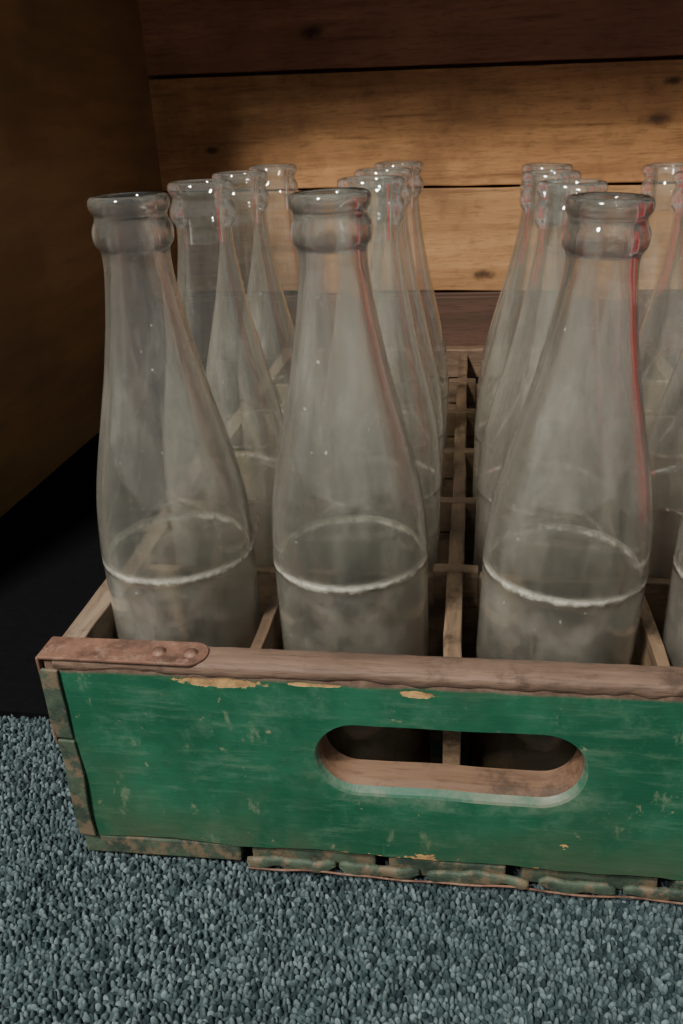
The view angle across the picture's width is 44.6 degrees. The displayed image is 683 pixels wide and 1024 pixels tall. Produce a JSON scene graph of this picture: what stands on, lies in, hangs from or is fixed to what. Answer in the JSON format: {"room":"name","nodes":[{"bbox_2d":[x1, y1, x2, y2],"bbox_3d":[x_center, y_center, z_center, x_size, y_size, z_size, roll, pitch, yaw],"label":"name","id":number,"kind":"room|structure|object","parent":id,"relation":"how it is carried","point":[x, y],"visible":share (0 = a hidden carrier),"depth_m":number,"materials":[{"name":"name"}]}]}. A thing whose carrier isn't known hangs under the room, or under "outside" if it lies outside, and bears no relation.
{"room":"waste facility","nodes":[
{"label":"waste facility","id":0,"kind":"room"},
{"bbox_2d":[0,0,170,517],"bbox_3d":[-0.285,-0.319,0.633,0.020,0.620,0.800,1,26,8],"label":"wall","id":1,"kind":"structure","parent":0,"point":[77,121],"depth_m":0.76,"materials":[{"name":"brown wood"}]},
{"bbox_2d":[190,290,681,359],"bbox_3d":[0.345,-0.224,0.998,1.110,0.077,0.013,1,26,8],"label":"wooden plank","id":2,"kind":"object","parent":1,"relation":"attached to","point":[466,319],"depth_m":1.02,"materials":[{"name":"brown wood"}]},
{"bbox_2d":[0,434,682,1023],"bbox_3d":[-0.047,0.432,-0.241,5.000,0.001,3.700,1,26,8],"label":"floor","id":3,"kind":"structure","parent":0,"point":[132,1008],"depth_m":0.31,"materials":[{"name":"grey carpet"}]},
{"bbox_2d":[0,357,678,718],"bbox_3d":[0.220,-0.036,0.708,0.966,0.004,0.700,1,26,8],"label":"floor mat","id":4,"kind":"object","parent":3,"relation":"on","point":[52,566],"visible":0.09,"depth_m":0.59,"materials":[{"name":"fabric"}]},
{"bbox_2d":[0,714,682,1023],"bbox_3d":[0.014,0.152,0.337,0.626,0.004,0.254,1,26,8],"label":"carpet","id":5,"kind":"object","parent":3,"relation":"on","point":[536,1008],"visible":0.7,"depth_m":0.32,"materials":[{"name":"grey carpet"}]},
{"bbox_2d":[35,344,682,904],"bbox_3d":[0.073,0.004,0.518,0.312,0.104,0.464,1,26,8],"label":"crate","id":6,"kind":"object","parent":3,"relation":"on","point":[169,749],"visible":0.66,"depth_m":0.32,"materials":[{"name":"green paint"}]},
{"bbox_2d":[87,191,261,647],"bbox_3d":[-0.067,0.003,0.337,0.062,0.248,0.062,1,26,8],"label":"glass bottle","id":7,"kind":"object","parent":6,"relation":"in","point":[176,533],"visible":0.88,"depth_m":0.30,"materials":[{"name":"clear glass"}]},
{"bbox_2d":[167,179,282,558],"bbox_3d":[-0.056,-0.027,0.402,0.063,0.247,0.062,7,27,20],"label":"glass bottle","id":8,"kind":"object","parent":6,"relation":"in","point":[263,395],"visible":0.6,"depth_m":0.38,"materials":[{"name":"clear glass"}]},
{"bbox_2d":[206,170,294,487],"bbox_3d":[-0.046,-0.058,0.466,0.062,0.246,0.062,-9,26,-12],"label":"glass bottle","id":9,"kind":"object","parent":6,"relation":"in","point":[218,351],"visible":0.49,"depth_m":0.45,"materials":[{"name":"clear glass"}]},
{"bbox_2d":[238,164,298,451],"bbox_3d":[-0.036,-0.088,0.530,0.062,0.245,0.062,-4,25,-3],"label":"glass bottle","id":10,"kind":"object","parent":6,"relation":"in","point":[252,442],"visible":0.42,"depth_m":0.52,"materials":[{"name":"clear glass"}]},
{"bbox_2d":[272,187,429,762],"bbox_3d":[0.004,0.005,0.327,0.062,0.247,0.062,-6,26,-7],"label":"glass bottle","id":11,"kind":"object","parent":6,"relation":"in","point":[350,536],"visible":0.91,"depth_m":0.30,"materials":[{"name":"clear glass"}]},
{"bbox_2d":[337,175,440,571],"bbox_3d":[0.015,-0.025,0.391,0.062,0.246,0.062,-4,25,-3],"label":"glass bottle","id":12,"kind":"object","parent":6,"relation":"in","point":[417,396],"visible":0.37,"depth_m":0.39,"materials":[{"name":"clear glass"}]},
{"bbox_2d":[354,167,443,496],"bbox_3d":[0.025,-0.056,0.456,0.062,0.244,0.062,1,26,8],"label":"glass bottle","id":13,"kind":"object","parent":6,"relation":"on","point":[420,322],"visible":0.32,"depth_m":0.44,"materials":[{"name":"clear glass"}]},
{"bbox_2d":[369,161,448,449],"bbox_3d":[0.036,-0.086,0.520,0.062,0.244,0.062,-4,25,-3],"label":"glass bottle","id":14,"kind":"object","parent":6,"relation":"on","point":[425,284],"visible":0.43,"depth_m":0.50,"materials":[{"name":"clear glass"}]},
{"bbox_2d":[476,163,572,410],"bbox_3d":[0.113,-0.083,0.510,0.064,0.240,0.062,9,28,24],"label":"glass bottle","id":15,"kind":"object","parent":6,"relation":"on","point":[531,166],"visible":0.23,"depth_m":0.49,"materials":[{"name":"clear glass"}]},
{"bbox_2d":[472,169,580,496],"bbox_3d":[0.102,-0.052,0.445,0.063,0.241,0.062,-4,25,-3],"label":"glass bottle","id":16,"kind":"object","parent":6,"relation":"on","point":[508,319],"visible":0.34,"depth_m":0.44,"materials":[{"name":"clear glass"}]},
{"bbox_2d":[473,178,607,572],"bbox_3d":[0.092,-0.022,0.381,0.064,0.242,0.062,-2,25,2],"label":"glass bottle","id":17,"kind":"object","parent":6,"relation":"in","point":[506,403],"visible":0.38,"depth_m":0.38,"materials":[{"name":"clear glass"}]},
{"bbox_2d":[467,192,655,770],"bbox_3d":[0.083,0.009,0.316,0.066,0.244,0.062,9,28,24],"label":"glass bottle","id":18,"kind":"object","parent":6,"relation":"in","point":[568,540],"visible":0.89,"depth_m":0.28,"materials":[{"name":"clear glass"}]},
{"bbox_2d":[639,170,682,473],"bbox_3d":[0.175,-0.050,0.435,0.062,0.238,0.062,12,29,28],"label":"glass bottle","id":19,"kind":"object","parent":6,"relation":"on","point":[650,330],"visible":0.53,"depth_m":0.42,"materials":[{"name":"clear glass"}]},
{"bbox_2d":[639,162,682,454],"bbox_3d":[0.184,-0.081,0.499,0.062,0.237,0.062,7,27,20],"label":"glass bottle","id":20,"kind":"object","parent":6,"relation":"on","point":[650,171],"visible":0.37,"depth_m":0.47,"materials":[{"name":"clear glass"}]},
{"bbox_2d":[648,348,682,573],"bbox_3d":[0.166,-0.019,0.370,0.062,0.239,0.062,1,26,8],"label":"glass bottle","id":21,"kind":"object","parent":6,"relation":"in","point":[663,437],"visible":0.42,"depth_m":0.40,"materials":[{"name":"clear glass"}]},
{"bbox_2d":[661,516,682,666],"bbox_3d":[0.156,0.011,0.306,0.062,0.240,0.062,12,29,28],"label":"glass bottle","id":22,"kind":"object","parent":6,"relation":"in","point":[672,634],"visible":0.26,"depth_m":0.32,"materials":[{"name":"clear glass"}]},
{"bbox_2d":[190,290,675,299],"bbox_3d":[0.318,-0.228,1.019,1.170,0.090,0.019,1,26,8],"label":"plank","id":23,"kind":"object","parent":3,"relation":"on","point":[445,292],"visible":0.15,"depth_m":1.03,"materials":[{"name":"brown wood"}]},
{"bbox_2d":[166,183,678,290],"bbox_3d":[0.313,-0.320,0.975,1.170,0.138,0.019,1,26,8],"label":"plank","id":24,"kind":"object","parent":23,"relation":"on","point":[469,233],"visible":0.36,"depth_m":1.00,"materials":[{"name":"brown wood"}]},
{"bbox_2d":[149,59,682,190],"bbox_3d":[0.308,-0.430,0.922,1.171,0.143,0.019,1,26,8],"label":"plank","id":25,"kind":"object","parent":24,"relation":"on","point":[608,121],"visible":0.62,"depth_m":0.94,"materials":[{"name":"brown wood"}]},
{"bbox_2d":[138,0,682,75],"bbox_3d":[0.302,-0.542,0.869,1.170,0.142,0.019,1,26,8],"label":"plank","id":26,"kind":"object","parent":25,"relation":"on","point":[181,37],"visible":0.85,"depth_m":0.91,"materials":[{"name":"brown wood"}]},
{"bbox_2d":[153,56,682,294],"bbox_3d":[0.308,-0.474,0.918,1.170,0.600,0.011,1,26,8],"label":"backing","id":27,"kind":"object","parent":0,"point":[680,57],"visible":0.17,"depth_m":0.95,"materials":[{"name":"brown wood"}]}
]}

